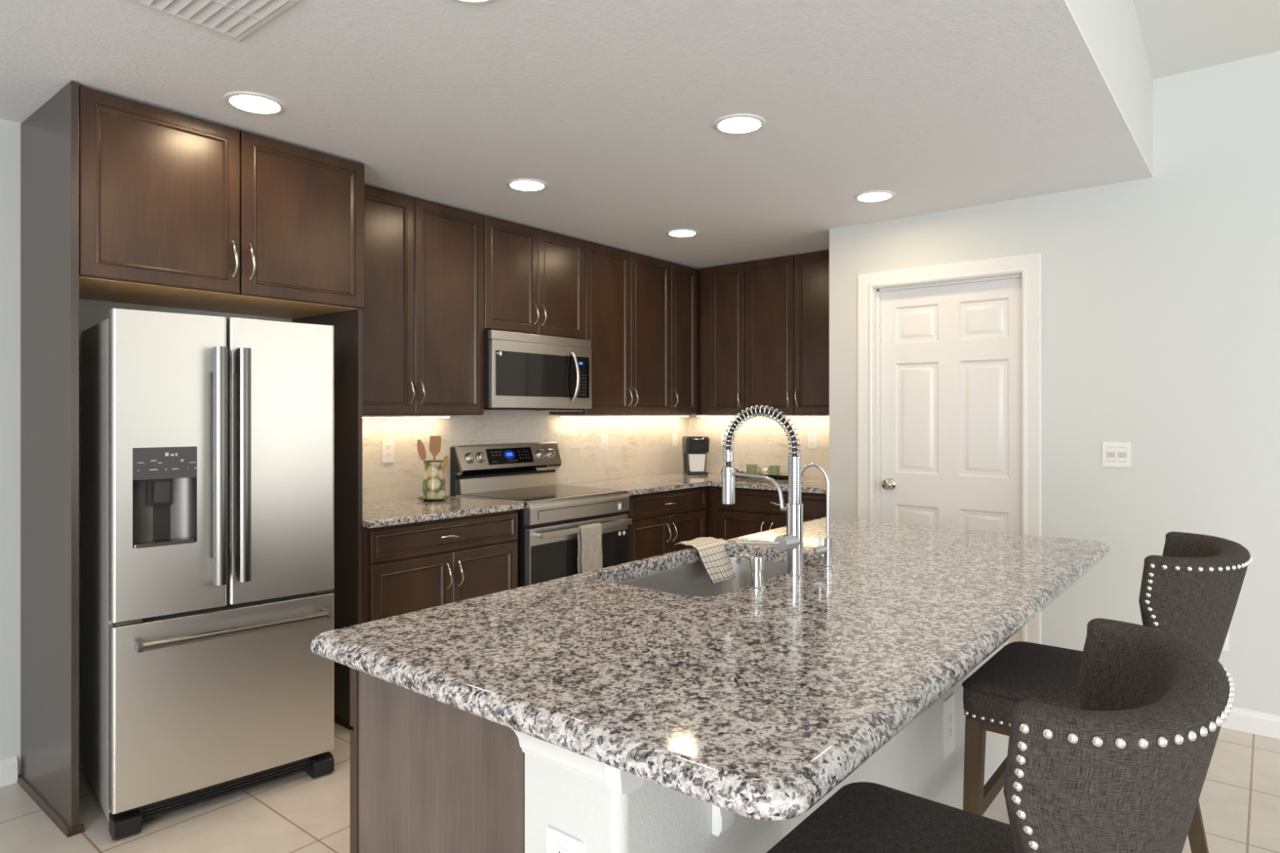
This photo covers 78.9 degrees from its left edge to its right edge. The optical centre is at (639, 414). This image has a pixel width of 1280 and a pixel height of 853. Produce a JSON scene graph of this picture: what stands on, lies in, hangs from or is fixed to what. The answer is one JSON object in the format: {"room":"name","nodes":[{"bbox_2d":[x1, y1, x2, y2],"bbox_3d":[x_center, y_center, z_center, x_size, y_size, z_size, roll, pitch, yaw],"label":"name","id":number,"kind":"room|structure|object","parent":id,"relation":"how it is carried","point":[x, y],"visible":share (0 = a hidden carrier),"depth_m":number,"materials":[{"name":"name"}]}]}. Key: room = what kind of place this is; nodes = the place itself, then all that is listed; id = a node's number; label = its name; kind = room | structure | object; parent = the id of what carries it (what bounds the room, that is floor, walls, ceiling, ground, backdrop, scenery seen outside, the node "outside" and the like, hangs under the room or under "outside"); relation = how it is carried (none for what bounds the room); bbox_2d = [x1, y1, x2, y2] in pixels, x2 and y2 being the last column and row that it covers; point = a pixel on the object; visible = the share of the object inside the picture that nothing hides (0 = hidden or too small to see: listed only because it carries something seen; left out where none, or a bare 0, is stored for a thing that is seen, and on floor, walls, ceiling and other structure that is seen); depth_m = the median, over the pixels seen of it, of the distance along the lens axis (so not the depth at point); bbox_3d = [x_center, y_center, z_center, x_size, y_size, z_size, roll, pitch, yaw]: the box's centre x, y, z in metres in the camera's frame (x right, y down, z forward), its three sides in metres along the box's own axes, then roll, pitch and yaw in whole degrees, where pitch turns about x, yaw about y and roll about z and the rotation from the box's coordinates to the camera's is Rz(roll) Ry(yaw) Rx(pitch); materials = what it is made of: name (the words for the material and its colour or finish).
{"room":"kitchen","nodes":[
{"label":"kitchen","id":0,"kind":"room"},
{"bbox_2d":[0,119,292,775],"bbox_3d":[-2.524,0.090,2.812,0.150,2.571,9.350,0,0,39],"label":"wall","id":1,"kind":"structure","parent":0,"point":[91,313],"depth_m":2.91,"materials":[{"name":"white paint"}]},
{"bbox_2d":[0,755,17,786],"bbox_3d":[-3.804,1.328,1.105,0.016,0.095,4.665,0,0,39],"label":"baseboard","id":2,"kind":"structure","parent":1,"relation":"attached to","point":[8,766],"depth_m":2.89,"materials":[{"name":"white"}]},
{"bbox_2d":[79,86,364,319],"bbox_3d":[-1.740,-0.772,3.147,0.641,0.634,1.040,0,0,39],"label":"upper cabinet","id":3,"kind":"object","parent":1,"relation":"attached to","point":[176,210],"visible":0.99,"depth_m":2.91,"materials":[{"name":"brown wood"}]},
{"bbox_2d":[362,185,484,415],"bbox_3d":[-1.238,-0.544,3.985,0.365,1.095,0.886,0,0,39],"label":"upper cabinet","id":4,"kind":"object","parent":1,"relation":"attached to","point":[423,313],"visible":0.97,"depth_m":3.92,"materials":[{"name":"brown wood"}]},
{"bbox_2d":[362,415,451,417],"bbox_3d":[-1.320,0.011,4.056,0.028,0.013,0.800,0,0,39],"label":"light","id":5,"kind":"object","parent":4,"relation":"attached to","point":[363,416],"visible":0.52,"depth_m":4.11,"materials":[{"name":"white plastic"}]},
{"bbox_2d":[362,417,417,417],"bbox_3d":[-1.320,0.017,4.056,0.018,0.002,0.780,0,0,39],"label":"diffuser","id":6,"kind":"object","parent":5,"relation":"attached to","point":[362,417],"depth_m":4.06,"materials":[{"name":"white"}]},
{"bbox_2d":[482,214,584,339],"bbox_3d":[-0.706,-0.778,4.640,0.365,0.627,0.802,0,0,39],"label":"upper cabinet","id":7,"kind":"object","parent":1,"relation":"attached to","point":[534,278],"visible":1,"depth_m":4.51,"materials":[{"name":"brown wood"}]},
{"bbox_2d":[484,329,591,411],"bbox_3d":[-0.681,-0.238,4.602,0.449,0.441,0.790,0,0,39],"label":"microwave","id":8,"kind":"object","parent":7,"relation":"attached to","point":[523,371],"visible":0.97,"depth_m":4.44,"materials":[{"name":"silver metal"}]},
{"bbox_2d":[576,374,586,395],"bbox_3d":[-0.355,-0.178,4.721,0.001,0.125,0.085,0,0,39],"label":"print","id":9,"kind":"object","parent":8,"relation":"attached to","point":[582,388],"depth_m":4.73,"materials":[{"name":"grey plastic"}]},
{"bbox_2d":[362,409,829,503],"bbox_3d":[-0.007,0.173,4.505,1.621,0.595,3.246,0,0,39],"label":"backsplash","id":10,"kind":"structure","parent":1,"relation":"attached to","point":[638,446],"depth_m":5.33,"materials":[{"name":"beige tile"}]},
{"bbox_2d":[382,440,394,462],"bbox_3d":[-1.338,0.196,4.134,0.008,0.118,0.072,0,0,39],"label":"wall outlet","id":11,"kind":"object","parent":10,"relation":"attached to","point":[388,446],"visible":1,"depth_m":4.13,"materials":[{"name":"white plastic"}]},
{"bbox_2d":[385,444,391,449],"bbox_3d":[-1.336,0.174,4.132,0.003,0.029,0.034,0,0,39],"label":"receptacle","id":12,"kind":"object","parent":11,"relation":"attached to","point":[388,446],"depth_m":4.13,"materials":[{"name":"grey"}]},
{"bbox_2d":[385,452,391,457],"bbox_3d":[-1.336,0.217,4.132,0.003,0.029,0.034,0,0,39],"label":"receptacle","id":13,"kind":"object","parent":11,"relation":"attached to","point":[388,455],"depth_m":4.13,"materials":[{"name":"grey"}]},
{"bbox_2d":[600,432,608,449],"bbox_3d":[-0.252,0.191,5.471,0.008,0.118,0.072,0,0,39],"label":"wall outlet","id":14,"kind":"object","parent":10,"relation":"attached to","point":[603,437],"visible":1,"depth_m":5.47,"materials":[{"name":"white plastic"}]},
{"bbox_2d":[671,431,678,446],"bbox_3d":[0.277,0.191,6.122,0.008,0.118,0.072,0,0,39],"label":"wall outlet","id":15,"kind":"object","parent":10,"relation":"attached to","point":[674,433],"visible":1,"depth_m":6.11,"materials":[{"name":"white plastic"}]},
{"bbox_2d":[720,431,728,446],"bbox_3d":[0.658,0.191,6.040,0.072,0.118,0.008,0,0,39],"label":"wall outlet","id":16,"kind":"object","parent":10,"relation":"attached to","point":[722,433],"visible":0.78,"depth_m":6.04,"materials":[{"name":"white plastic"}]},
{"bbox_2d":[808,431,817,448],"bbox_3d":[1.237,0.186,5.571,0.072,0.118,0.008,0,0,39],"label":"wall outlet","id":17,"kind":"object","parent":10,"relation":"attached to","point":[812,436],"visible":1,"depth_m":5.57,"materials":[{"name":"white plastic"}]},
{"bbox_2d":[549,240,671,414],"bbox_3d":[-0.170,-0.544,5.299,0.365,1.095,0.895,0,0,39],"label":"upper cabinet","id":18,"kind":"object","parent":1,"relation":"attached to","point":[628,295],"visible":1,"depth_m":5.18,"materials":[{"name":"brown wood"}]},
{"bbox_2d":[559,414,689,417],"bbox_3d":[-0.066,0.011,5.601,0.028,0.013,1.420,0,0,39],"label":"light","id":19,"kind":"object","parent":18,"relation":"attached to","point":[560,415],"visible":1,"depth_m":5.45,"materials":[{"name":"white plastic"}]},
{"bbox_2d":[573,416,633,417],"bbox_3d":[-0.066,0.017,5.601,0.018,0.002,1.400,0,0,39],"label":"diffuser","id":20,"kind":"object","parent":19,"relation":"attached to","point":[574,416],"depth_m":5.36,"materials":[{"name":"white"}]},
{"bbox_2d":[669,262,699,414],"bbox_3d":[0.320,-0.544,5.904,0.367,1.095,0.660,0,0,39],"label":"upper cabinet","id":21,"kind":"object","parent":1,"relation":"attached to","point":[685,280],"visible":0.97,"depth_m":5.69,"materials":[{"name":"brown wood"}]},
{"bbox_2d":[0,0,1152,269],"bbox_3d":[-1.196,-1.100,1.766,3.231,0.010,9.000,0,0,39],"label":"ceiling","id":22,"kind":"structure","parent":0,"point":[613,105],"depth_m":2.67,"materials":[{"name":"white paint"}]},
{"bbox_2d":[126,0,302,41],"bbox_3d":[-1.141,-1.089,2.017,0.370,0.012,0.370,0,0,39],"label":"ceiling vent","id":23,"kind":"object","parent":22,"relation":"in","point":[237,20],"visible":1,"depth_m":2.10,"materials":[{"name":"white metal"}]},
{"bbox_2d":[222,91,286,115],"bbox_3d":[-1.354,-1.091,2.738,0.200,0.008,0.200,0,0,39],"label":"recessed light","id":24,"kind":"object","parent":22,"relation":"in","point":[254,103],"visible":1,"depth_m":2.73,"materials":[{"name":"white plastic"}]},
{"bbox_2d":[452,0,497,4],"bbox_3d":[-0.436,-1.091,1.973,0.200,0.008,0.200,0,0,39],"label":"recessed light","id":25,"kind":"object","parent":22,"relation":"in","point":[467,2],"visible":1,"depth_m":2.05,"materials":[{"name":"white plastic"}]},
{"bbox_2d":[506,178,548,191],"bbox_3d":[-0.538,-1.091,3.712,0.200,0.008,0.200,0,0,39],"label":"recessed light","id":26,"kind":"object","parent":22,"relation":"in","point":[519,184],"visible":1,"depth_m":3.70,"materials":[{"name":"white plastic"}]},
{"bbox_2d":[666,228,698,237],"bbox_3d":[0.256,-1.091,4.695,0.200,0.008,0.200,0,0,39],"label":"recessed light","id":27,"kind":"object","parent":22,"relation":"in","point":[682,233],"visible":1,"depth_m":4.69,"materials":[{"name":"white plastic"}]},
{"bbox_2d":[712,113,766,134],"bbox_3d":[0.375,-1.091,2.935,0.200,0.008,0.200,0,0,39],"label":"recessed light","id":28,"kind":"object","parent":22,"relation":"in","point":[741,123],"visible":1,"depth_m":2.93,"materials":[{"name":"white plastic"}]},
{"bbox_2d":[853,190,895,202],"bbox_3d":[1.176,-1.091,3.903,0.200,0.008,0.200,0,0,39],"label":"recessed light","id":29,"kind":"object","parent":22,"relation":"in","point":[875,196],"visible":1,"depth_m":3.90,"materials":[{"name":"white"}]},
{"bbox_2d":[0,722,1279,852],"bbox_3d":[0.647,1.436,0.333,8.500,0.120,9.500,0,0,39],"label":"floor","id":30,"kind":"structure","parent":0,"point":[1239,799],"depth_m":2.65,"materials":[{"name":"beige tile"}]},
{"bbox_2d":[17,80,84,837],"bbox_3d":[-2.085,0.142,2.741,0.619,2.468,0.048,0,0,39],"label":"panel","id":31,"kind":"object","parent":30,"relation":"on","point":[49,774],"visible":1,"depth_m":2.69,"materials":[{"name":"brown wood"}]},
{"bbox_2d":[81,308,334,840],"bbox_3d":[-1.630,0.518,2.953,0.716,1.716,0.746,0,0,-43],"label":"refrigerator","id":32,"kind":"object","parent":30,"relation":"on","point":[207,442],"visible":1,"depth_m":2.69,"materials":[{"name":"grey metal"}]},
{"bbox_2d":[292,162,362,729],"bbox_3d":[-1.445,0.142,3.559,0.582,2.468,0.034,0,0,39],"label":"panel","id":33,"kind":"object","parent":30,"relation":"on","point":[348,325],"visible":0.21,"depth_m":3.43,"materials":[{"name":"brown wood"}]},
{"bbox_2d":[350,667,524,852],"bbox_3d":[0.301,0.942,2.402,0.554,0.868,2.284,0,0,39],"label":"base cabinet","id":34,"kind":"object","parent":30,"relation":"on","point":[428,775],"visible":0.09,"depth_m":1.52,"materials":[{"name":"laminate"}]},
{"bbox_2d":[311,517,1109,820],"bbox_3d":[0.505,0.484,2.234,1.129,0.044,2.442,0,0,39],"label":"countertop","id":35,"kind":"structure","parent":34,"relation":"on","point":[757,704],"depth_m":1.53,"materials":[{"name":"stone"}]},
{"bbox_2d":[673,537,736,583],"bbox_3d":[0.249,0.510,2.755,0.158,0.132,0.249,0,0,39],"label":"checked dishcloth","id":36,"kind":"object","parent":35,"relation":"on","point":[713,555],"visible":0.96,"depth_m":2.70,"materials":[{"name":"fabric"}]},
{"bbox_2d":[615,556,808,596],"bbox_3d":[0.235,0.621,2.373,0.450,0.228,0.775,0,0,39],"label":"sink","id":37,"kind":"object","parent":35,"relation":"in","point":[692,580],"visible":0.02,"depth_m":2.66,"materials":[{"name":"silver metal"}]},
{"bbox_2d":[734,553,765,590],"bbox_3d":[0.293,0.417,2.076,0.088,0.089,0.048,0,0,33],"label":"soap dispenser","id":38,"kind":"object","parent":35,"relation":"on","point":[756,562],"visible":1,"depth_m":2.05,"materials":[{"name":"silver metal"}]},
{"bbox_2d":[720,404,804,577],"bbox_3d":[0.320,0.217,2.243,0.276,0.489,0.174,0,0,39],"label":"kitchen faucet","id":39,"kind":"object","parent":35,"relation":"on","point":[792,542],"visible":1,"depth_m":2.21,"materials":[{"name":"silver metal"}]},
{"bbox_2d":[800,462,836,568],"bbox_3d":[0.534,0.305,2.366,0.126,0.312,0.059,0,0,13],"label":"tap","id":40,"kind":"object","parent":35,"relation":"on","point":[827,548],"visible":0.98,"depth_m":2.35,"materials":[{"name":"silver metal"}]},
{"bbox_2d":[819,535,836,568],"bbox_3d":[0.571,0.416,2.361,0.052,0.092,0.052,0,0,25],"label":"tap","id":41,"kind":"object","parent":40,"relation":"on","point":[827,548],"depth_m":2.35,"materials":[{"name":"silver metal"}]},
{"bbox_2d":[362,509,517,623],"bbox_3d":[-1.128,0.936,3.901,0.641,0.880,0.893,0,0,39],"label":"base cabinet","id":42,"kind":"object","parent":30,"relation":"on","point":[409,567],"visible":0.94,"depth_m":3.67,"materials":[{"name":"brown wood"}]},
{"bbox_2d":[362,495,524,528],"bbox_3d":[-1.128,0.478,3.901,0.626,0.032,0.893,0,0,39],"label":"countertop","id":43,"kind":"structure","parent":42,"relation":"on","point":[378,514],"depth_m":3.80,"materials":[{"name":"stone"}]},
{"bbox_2d":[416,496,450,501],"bbox_3d":[-1.107,0.454,4.177,0.180,0.015,0.180,0,0,39],"label":"saucer","id":44,"kind":"object","parent":43,"relation":"on","point":[421,497],"visible":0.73,"depth_m":4.13,"materials":[{"name":"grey ceramic"}]},
{"bbox_2d":[422,460,445,499],"bbox_3d":[-1.107,0.352,4.177,0.120,0.204,0.120,0,0,39],"label":"utensil crock","id":45,"kind":"object","parent":44,"relation":"on","point":[433,481],"visible":0.98,"depth_m":4.13,"materials":[{"name":"ceramic"}]},
{"bbox_2d":[417,439,426,467],"bbox_3d":[-1.144,0.287,4.154,0.088,0.307,0.012,0,0,-17],"label":"wooden spoon","id":46,"kind":"object","parent":45,"relation":"in","point":[420,447],"visible":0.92,"depth_m":4.14,"materials":[{"name":"brown wood"}]},
{"bbox_2d":[429,435,441,461],"bbox_3d":[-1.102,0.277,4.188,0.063,0.324,0.012,0,0,-17],"label":"spatula","id":47,"kind":"object","parent":45,"relation":"in","point":[434,441],"visible":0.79,"depth_m":4.18,"materials":[{"name":"brown wood"}]},
{"bbox_2d":[442,455,448,474],"bbox_3d":[-1.062,0.331,4.185,0.057,0.218,0.012,0,0,-17],"label":"wooden spoon","id":48,"kind":"object","parent":45,"relation":"in","point":[445,460],"visible":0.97,"depth_m":4.18,"materials":[{"name":"brown wood"}]},
{"bbox_2d":[450,441,631,587],"bbox_3d":[-0.556,0.778,4.536,0.712,1.196,0.804,0,0,39],"label":"range","id":49,"kind":"object","parent":30,"relation":"on","point":[552,514],"visible":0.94,"depth_m":4.45,"materials":[{"name":"silver metal"}]},
{"bbox_2d":[491,450,528,462],"bbox_3d":[-0.780,0.253,4.694,0.021,0.061,0.295,0,0,39],"label":"print","id":50,"kind":"object","parent":49,"relation":"attached to","point":[496,455],"depth_m":4.69,"materials":[{"name":"grey plastic"}]},
{"bbox_2d":[455,484,626,505],"bbox_3d":[-0.562,0.464,4.542,0.595,0.023,0.804,0,0,39],"label":"cooktop","id":51,"kind":"object","parent":49,"relation":"in","point":[526,494],"depth_m":4.45,"materials":[{"name":"black glass"}]},
{"bbox_2d":[577,522,602,573],"bbox_3d":[-0.276,0.816,4.325,0.040,0.410,0.168,0,0,39],"label":"dish towel","id":52,"kind":"object","parent":49,"relation":"hanging from","point":[589,540],"visible":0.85,"depth_m":4.30,"materials":[{"name":"beige fabric"}]},
{"bbox_2d":[622,486,706,562],"bbox_3d":[-0.040,0.936,5.240,0.641,0.880,0.928,0,0,39],"label":"base cabinet","id":53,"kind":"object","parent":30,"relation":"on","point":[661,520],"visible":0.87,"depth_m":5.04,"materials":[{"name":"brown wood"}]},
{"bbox_2d":[706,485,826,540],"bbox_3d":[1.038,0.936,5.333,1.040,0.880,0.641,0,0,39],"label":"base cabinet","id":54,"kind":"object","parent":30,"relation":"on","point":[753,511],"visible":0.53,"depth_m":5.22,"materials":[{"name":"brown wood"}]},
{"bbox_2d":[559,471,826,495],"bbox_3d":[0.532,0.478,5.163,1.612,0.032,1.529,0,0,39],"label":"countertop","id":55,"kind":"structure","parent":54,"relation":"on","point":[677,481],"depth_m":5.20,"materials":[{"name":"stone"}]},
{"bbox_2d":[682,435,709,475],"bbox_3d":[0.430,0.315,5.999,0.184,0.292,0.210,0,0,-7],"label":"coffee maker","id":56,"kind":"object","parent":55,"relation":"on","point":[695,448],"visible":1,"depth_m":5.92,"materials":[{"name":"black plastic"}]},
{"bbox_2d":[734,468,803,479],"bbox_3d":[0.913,0.433,5.656,0.526,0.057,0.200,0,0,37],"label":"serving tray","id":57,"kind":"object","parent":55,"relation":"on","point":[783,476],"visible":0.23,"depth_m":5.54,"materials":[{"name":"black paint"}]},
{"bbox_2d":[746,464,760,474],"bbox_3d":[0.827,0.412,5.713,0.082,0.082,0.097,0,0,-42],"label":"mug","id":58,"kind":"object","parent":57,"relation":"on","point":[750,468],"visible":0.77,"depth_m":5.69,"materials":[{"name":"green ceramic"}]},
{"bbox_2d":[762,468,768,475],"bbox_3d":[0.922,0.424,5.707,0.052,0.058,0.052,0,0,39],"label":"sugar bowl","id":59,"kind":"object","parent":57,"relation":"on","point":[764,470],"visible":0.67,"depth_m":5.69,"materials":[{"name":"white ceramic"}]},
{"bbox_2d":[767,465,780,475],"bbox_3d":[0.968,0.412,5.605,0.082,0.082,0.097,0,0,-6],"label":"mug","id":60,"kind":"object","parent":57,"relation":"on","point":[773,469],"visible":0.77,"depth_m":5.57,"materials":[{"name":"green ceramic"}]},
{"bbox_2d":[766,617,1235,852],"bbox_3d":[0.501,0.855,1.169,0.624,1.041,0.546,0,0,39],"label":"bar stool","id":61,"kind":"object","parent":30,"relation":"on","point":[1126,771],"visible":1,"depth_m":0.90,"materials":[{"name":"grey fabric"}]},
{"bbox_2d":[961,531,1253,852],"bbox_3d":[1.266,0.855,2.111,0.624,1.041,0.546,0,0,39],"label":"bar stool","id":62,"kind":"object","parent":30,"relation":"on","point":[1191,592],"visible":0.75,"depth_m":2.03,"materials":[{"name":"grey fabric"}]},
{"bbox_2d":[524,640,1007,852],"bbox_3d":[0.610,0.941,2.167,0.216,0.870,2.300,0,0,39],"label":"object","id":63,"kind":"structure","parent":0,"point":[654,817],"depth_m":1.35,"materials":[{"name":"white paint"}]},
{"bbox_2d":[546,826,582,852],"bbox_3d":[-0.124,0.747,1.276,0.078,0.118,0.008,0,0,39],"label":"wall outlet","id":64,"kind":"object","parent":63,"relation":"attached to","point":[558,841],"visible":1,"depth_m":1.28,"materials":[{"name":"white plastic"}]},
{"bbox_2d":[555,845,569,852],"bbox_3d":[-0.126,0.725,1.274,0.034,0.029,0.003,0,0,39],"label":"receptacle","id":65,"kind":"object","parent":64,"relation":"attached to","point":[558,849],"depth_m":1.27,"materials":[{"name":"grey plastic"}]},
{"bbox_2d":[511,728,644,794],"bbox_3d":[-0.107,0.544,1.268,0.236,0.074,0.069,0,0,39],"label":"trim","id":66,"kind":"structure","parent":63,"relation":"attached to","point":[622,782],"depth_m":1.24,"materials":[{"name":"white wood"}]},
{"bbox_2d":[711,804,734,836],"bbox_3d":[0.216,0.632,1.359,0.190,0.250,0.044,0,0,39],"label":"corbel","id":67,"kind":"object","parent":63,"relation":"attached to","point":[722,820],"visible":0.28,"depth_m":1.40,"materials":[{"name":"white wood"}]},
{"bbox_2d":[942,693,955,759],"bbox_3d":[0.965,0.971,2.425,0.008,0.178,0.098,0,0,39],"label":"wall outlet","id":68,"kind":"object","parent":63,"relation":"attached to","point":[948,704],"visible":1,"depth_m":2.42,"materials":[{"name":"white plastic"}]},
{"bbox_2d":[948,713,952,724],"bbox_3d":[0.967,0.949,2.424,0.003,0.029,0.034,0,0,39],"label":"receptacle","id":69,"kind":"object","parent":68,"relation":"attached to","point":[950,715],"depth_m":2.42,"materials":[{"name":"grey plastic"}]},
{"bbox_2d":[948,727,952,738],"bbox_3d":[0.967,0.992,2.424,0.003,0.029,0.034,0,0,39],"label":"receptacle","id":70,"kind":"object","parent":68,"relation":"attached to","point":[950,729],"depth_m":2.42,"materials":[{"name":"grey plastic"}]},
{"bbox_2d":[829,50,1279,715],"bbox_3d":[3.667,-0.224,2.605,6.478,3.200,0.100,0,0,39],"label":"wall","id":71,"kind":"structure","parent":0,"point":[1161,292],"depth_m":3.59,"materials":[{"name":"white paint"}]},
{"bbox_2d":[872,271,1022,644],"bbox_3d":[1.671,0.319,4.236,0.817,2.113,0.116,0,0,39],"label":"door","id":72,"kind":"structure","parent":71,"relation":"in","point":[947,354],"depth_m":4.25,"materials":[{"name":"white wood"}]},
{"bbox_2d":[857,252,1041,644],"bbox_3d":[1.628,0.283,4.184,0.961,2.185,0.021,0,0,39],"label":"trim","id":73,"kind":"structure","parent":71,"relation":"attached to","point":[1030,264],"depth_m":3.99,"materials":[{"name":"white wood"}]},
{"bbox_2d":[1066,0,1152,173],"bbox_3d":[-0.247,-2.015,0.459,0.110,1.819,8.168,0,0,39],"label":"soffit","id":74,"kind":"object","parent":71,"relation":"attached to","point":[1111,29],"depth_m":2.88,"materials":[{"name":"white paint"}]},
{"bbox_2d":[1102,441,1131,467],"bbox_3d":[2.255,0.190,3.682,0.117,0.118,0.008,0,0,39],"label":"light switch","id":75,"kind":"object","parent":71,"relation":"attached to","point":[1114,454],"visible":1,"depth_m":3.68,"materials":[{"name":"white plastic"}]},
{"bbox_2d":[1222,628,1229,651],"bbox_3d":[2.557,0.981,3.437,0.072,0.118,0.008,0,0,39],"label":"wall outlet","id":76,"kind":"object","parent":71,"relation":"attached to","point":[1226,646],"visible":0.09,"depth_m":3.42,"materials":[{"name":"white plastic"}]},
{"bbox_2d":[1221,706,1279,738],"bbox_3d":[4.034,1.328,2.232,5.217,0.095,0.016,0,0,39],"label":"baseboard","id":77,"kind":"structure","parent":71,"relation":"attached to","point":[1257,722],"depth_m":3.35,"materials":[{"name":"white wood"}]},
{"bbox_2d":[1133,0,1279,79],"bbox_3d":[1.685,-2.228,-1.111,4.869,1.392,8.368,0,0,39],"label":"ceiling","id":78,"kind":"structure","parent":0,"point":[1179,36],"depth_m":3.22,"materials":[{"name":"white paint"}]},
{"bbox_3d":[1.102,0.090,5.793,1.722,2.571,0.150,0,0,39],"label":"wall","id":79,"kind":"structure","parent":0,"visible":0},
{"bbox_2d":[699,262,745,414],"bbox_3d":[0.683,-0.544,5.800,0.395,1.095,0.367,0,0,39],"label":"upper cabinet","id":80,"kind":"object","parent":79,"relation":"attached to","point":[722,288],"visible":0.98,"depth_m":5.69,"materials":[{"name":"brown wood"}]},
{"bbox_2d":[696,414,740,416],"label":"light","id":81,"kind":"object","parent":80,"relation":"attached to","point":[696,415],"depth_m":5.99,"materials":[{"name":"white plastic"}]},
{"bbox_2d":[744,250,829,414],"bbox_3d":[1.180,-0.544,5.396,0.885,1.095,0.365,0,0,39],"label":"upper cabinet","id":82,"kind":"object","parent":79,"relation":"attached to","point":[787,298],"visible":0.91,"depth_m":5.34,"materials":[{"name":"brown wood"}]},
{"bbox_2d":[781,414,829,417],"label":"light","id":83,"kind":"object","parent":82,"relation":"attached to","point":[808,415],"depth_m":5.51,"materials":[{"name":"white plastic"}]},
{"bbox_2d":[788,416,829,417],"bbox_3d":[1.007,0.017,5.677,1.420,0.002,0.018,0,0,39],"label":"diffuser","id":84,"kind":"object","parent":83,"relation":"attached to","point":[788,416],"depth_m":5.51,"materials":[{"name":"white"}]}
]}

